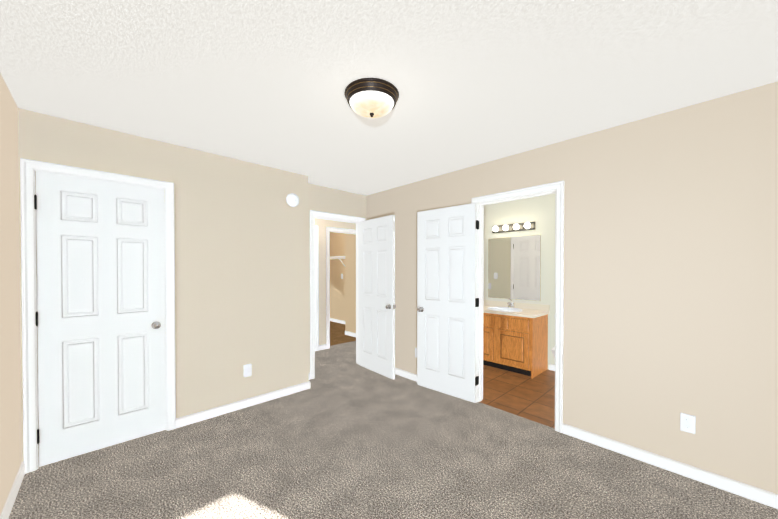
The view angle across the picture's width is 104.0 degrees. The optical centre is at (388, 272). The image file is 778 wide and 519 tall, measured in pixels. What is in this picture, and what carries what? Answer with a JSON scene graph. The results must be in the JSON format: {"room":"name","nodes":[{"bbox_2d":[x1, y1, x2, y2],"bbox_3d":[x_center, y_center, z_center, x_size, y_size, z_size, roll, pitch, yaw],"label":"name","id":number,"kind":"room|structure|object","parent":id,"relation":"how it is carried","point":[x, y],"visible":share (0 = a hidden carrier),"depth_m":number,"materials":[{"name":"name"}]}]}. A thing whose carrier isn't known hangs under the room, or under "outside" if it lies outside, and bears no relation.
{"room":"empty bedroom","nodes":[
{"label":"empty bedroom","id":0,"kind":"room"},
{"bbox_2d":[0,73,21,514],"bbox_3d":[-1.219,0.140,0.636,0.120,2.440,3.720,-1,1,-44],"label":"wall","id":1,"kind":"structure","parent":0,"point":[10,406],"depth_m":1.79,"materials":[{"name":"beige paint"}]},
{"bbox_2d":[0,462,24,518],"bbox_3d":[-1.171,1.320,0.693,0.013,0.078,3.720,-1,1,-44],"label":"baseboard","id":2,"kind":"structure","parent":1,"relation":"attached to","point":[6,511],"depth_m":1.79,"materials":[{"name":"white wood"}]},
{"bbox_2d":[18,108,298,461],"bbox_3d":[-1.819,0.120,2.716,2.120,2.440,0.120,-1,1,-44],"label":"wall","id":3,"kind":"structure","parent":0,"point":[236,237],"depth_m":2.84,"materials":[{"name":"beige paint"}]},
{"bbox_2d":[20,158,175,473],"bbox_3d":[-2.189,0.313,2.366,0.752,2.060,0.122,-1,1,-44],"label":"door frame","id":4,"kind":"structure","parent":3,"relation":"attached to","point":[36,293],"depth_m":2.09,"materials":[{"name":"white wood"}]},
{"bbox_2d":[34,171,165,466],"bbox_3d":[-2.163,0.318,2.334,0.719,2.030,0.150,-1,1,-44],"label":"closet door","id":5,"kind":"structure","parent":3,"relation":"in","point":[100,318],"depth_m":2.29,"materials":[{"name":"white wood"}]},
{"bbox_2d":[176,381,309,427],"bbox_3d":[-1.374,1.297,3.060,1.283,0.078,0.013,-1,1,-44],"label":"baseboard","id":6,"kind":"structure","parent":3,"relation":"attached to","point":[200,416],"depth_m":2.96,"materials":[{"name":"white wood"}]},
{"bbox_2d":[244,364,250,376],"bbox_3d":[-1.408,0.975,3.028,0.070,0.115,0.007,-1,1,-44],"label":"outlet","id":7,"kind":"object","parent":3,"relation":"attached to","point":[247,370],"visible":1,"depth_m":3.02,"materials":[{"name":"white plastic"}]},
{"bbox_2d":[286,194,298,206],"bbox_3d":[-1.048,-0.796,3.330,0.140,0.140,0.040,-1,1,-44],"label":"smoke detector","id":8,"kind":"object","parent":3,"relation":"attached to","point":[292,200],"visible":1,"depth_m":3.31,"materials":[{"name":"white plastic"}]},
{"bbox_2d":[299,174,308,383],"bbox_3d":[-1.097,0.111,3.583,0.120,2.440,0.380,-1,1,-44],"label":"wall","id":9,"kind":"structure","parent":0,"point":[303,292],"depth_m":3.44,"materials":[{"name":"beige paint"}]},
{"bbox_2d":[314,218,355,345],"bbox_3d":[-0.869,0.093,5.526,3.770,2.440,0.120,-1,1,-44],"label":"wall","id":10,"kind":"structure","parent":0,"point":[322,224],"depth_m":5.20,"materials":[{"name":"beige paint"}]},
{"bbox_2d":[314,225,355,350],"bbox_3d":[-1.182,0.264,5.229,1.940,2.104,0.155,-1,1,-44],"label":"door frame","id":11,"kind":"structure","parent":10,"relation":"attached to","point":[328,229],"depth_m":5.23,"materials":[{"name":"white wood"}]},
{"bbox_2d":[308,183,365,372],"bbox_3d":[0.063,0.099,4.866,3.330,2.440,0.120,-1,1,-44],"label":"wall","id":12,"kind":"structure","parent":0,"point":[330,200],"depth_m":4.00,"materials":[{"name":"beige paint"}]},
{"bbox_2d":[310,210,364,378],"bbox_3d":[-0.709,0.274,4.133,0.872,2.104,0.155,-1,1,-44],"label":"door frame","id":13,"kind":"structure","parent":12,"relation":"attached to","point":[312,298],"depth_m":3.83,"materials":[{"name":"white wood"}]},
{"bbox_2d":[359,215,395,378],"bbox_3d":[-0.189,0.302,4.053,0.150,2.030,0.784,0,1,-40],"label":"entry door","id":14,"kind":"structure","parent":12,"relation":"in","point":[377,306],"depth_m":3.98,"materials":[{"name":"white wood"}]},
{"bbox_2d":[330,232,344,320],"bbox_3d":[-1.043,0.072,7.631,0.120,2.440,2.190,-1,1,-44],"label":"wall","id":15,"kind":"structure","parent":0,"point":[337,282],"depth_m":7.85,"materials":[{"name":"beige paint"}]},
{"bbox_2d":[330,256,344,265],"bbox_3d":[-1.242,-0.223,7.521,0.312,0.340,2.067,-1,1,-44],"label":"shelf","id":16,"kind":"object","parent":15,"relation":"attached to","point":[337,257],"visible":0.31,"depth_m":7.29,"materials":[{"name":"white wood"}]},
{"bbox_2d":[330,318,344,323],"bbox_3d":[-1.133,1.253,7.639,0.013,0.078,2.070,-1,1,-44],"label":"baseboard","id":17,"kind":"structure","parent":15,"relation":"attached to","point":[331,319],"depth_m":7.84,"materials":[{"name":"white wood"}]},
{"bbox_2d":[330,321,355,345],"bbox_3d":[-1.694,1.351,6.768,2.270,0.100,2.800,-1,1,-44],"label":"floor","id":18,"kind":"structure","parent":0,"point":[337,334],"depth_m":6.31,"materials":[{"name":"brown wood"}]},
{"bbox_2d":[345,233,355,332],"bbox_3d":[-0.667,0.086,6.221,0.120,2.440,0.610,-1,1,-44],"label":"wall","id":19,"kind":"structure","parent":0,"point":[350,282],"depth_m":6.27,"materials":[{"name":"beige paint"}]},
{"bbox_2d":[345,331,355,336],"bbox_3d":[-0.716,1.267,6.186,0.013,0.078,0.610,-1,1,-44],"label":"baseboard","id":20,"kind":"structure","parent":19,"relation":"attached to","point":[346,332],"depth_m":6.26,"materials":[{"name":"white wood"}]},
{"bbox_2d":[0,0,777,194],"bbox_3d":[-0.867,-1.171,3.844,5.070,0.120,8.140,-1,1,-44],"label":"ceiling","id":21,"kind":"structure","parent":0,"point":[268,82],"depth_m":1.64,"materials":[{"name":"paint"}]},
{"bbox_2d":[344,78,398,117],"bbox_3d":[-0.105,-1.023,1.863,0.333,0.138,0.333,-1,1,-44],"label":"flush-mount ceiling light","id":22,"kind":"object","parent":21,"relation":"attached to","point":[372,97],"visible":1,"depth_m":1.77,"materials":[{"name":"white glass"}]},
{"bbox_2d":[8,341,777,518],"bbox_3d":[0.279,1.387,3.027,5.570,0.100,5.340,-1,1,-44],"label":"floor carpet","id":23,"kind":"object","parent":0,"point":[345,436],"visible":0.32,"depth_m":2.07,"materials":[{"name":"grey carpet"}]},
{"bbox_2d":[479,365,554,427],"bbox_3d":[1.456,1.379,3.843,1.740,0.100,3.300,-1,1,-44],"label":"floor","id":24,"kind":"structure","parent":0,"point":[525,396],"depth_m":3.35,"materials":[{"name":"brown tile"}]},
{"bbox_2d":[483,299,549,378],"bbox_3d":[1.641,0.851,4.315,0.570,0.947,1.005,-1,1,-44],"label":"bathroom vanity","id":25,"kind":"object","parent":24,"relation":"on","point":[515,337],"visible":0.96,"depth_m":4.04,"materials":[{"name":"brown wood"}]},
{"bbox_2d":[483,193,555,368],"bbox_3d":[2.042,0.103,4.389,0.120,2.440,3.300,-1,1,-44],"label":"wall","id":26,"kind":"structure","parent":0,"point":[540,211],"depth_m":4.24,"materials":[{"name":"beige paint"}]},
{"bbox_2d":[492,222,534,232],"bbox_3d":[1.797,-0.662,4.459,0.128,0.110,0.630,-1,1,-44],"label":"sconce","id":27,"kind":"object","parent":26,"relation":"attached to","point":[515,227],"visible":1,"depth_m":4.43,"materials":[{"name":"white glass"}]},
{"bbox_2d":[488,235,540,300],"bbox_3d":[1.838,-0.068,4.511,0.006,0.920,0.780,-1,1,-44],"label":"bathroom mirror","id":28,"kind":"object","parent":26,"relation":"attached to","point":[514,265],"visible":1,"depth_m":4.48,"materials":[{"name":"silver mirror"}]},
{"bbox_2d":[549,364,554,370],"bbox_3d":[2.610,1.291,3.709,0.013,0.078,1.215,-1,1,-44],"label":"baseboard","id":29,"kind":"structure","parent":26,"relation":"attached to","point":[551,367],"depth_m":4.11,"materials":[{"name":"white wood"}]},
{"bbox_2d":[366,81,777,493],"bbox_3d":[1.130,0.117,2.969,0.120,2.440,4.100,-1,1,-44],"label":"wall","id":30,"kind":"structure","parent":0,"point":[670,304],"depth_m":2.08,"materials":[{"name":"beige paint"}]},
{"bbox_2d":[395,368,416,381],"bbox_3d":[0.257,1.290,3.786,0.034,0.078,1.727,-1,1,-44],"label":"baseboard","id":31,"kind":"structure","parent":30,"relation":"attached to","point":[399,372],"depth_m":3.84,"materials":[{"name":"white wood"}]},
{"bbox_2d":[417,203,478,402],"bbox_3d":[0.617,0.309,3.337,0.739,2.030,0.150,1,1,42],"label":"bathroom door","id":32,"kind":"structure","parent":30,"relation":"in","point":[447,302],"depth_m":3.29,"materials":[{"name":"white wood"}]},
{"bbox_2d":[472,181,563,432],"bbox_3d":[1.205,0.286,2.893,0.155,2.104,0.860,-1,1,-44],"label":"door frame","id":33,"kind":"structure","parent":30,"relation":"attached to","point":[558,186],"depth_m":2.58,"materials":[{"name":"white wood"}]},
{"bbox_2d":[562,423,777,508],"bbox_3d":[1.927,1.307,2.048,0.013,0.078,1.371,-1,1,-44],"label":"baseboard","id":34,"kind":"structure","parent":30,"relation":"attached to","point":[759,495],"depth_m":2.03,"materials":[{"name":"white wood"}]},
{"bbox_2d":[680,413,694,433],"bbox_3d":[1.969,0.994,2.004,0.007,0.115,0.070,-1,1,-44],"label":"outlet","id":35,"kind":"object","parent":30,"relation":"attached to","point":[687,422],"visible":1,"depth_m":2.00,"materials":[{"name":"white plastic"}]}
]}

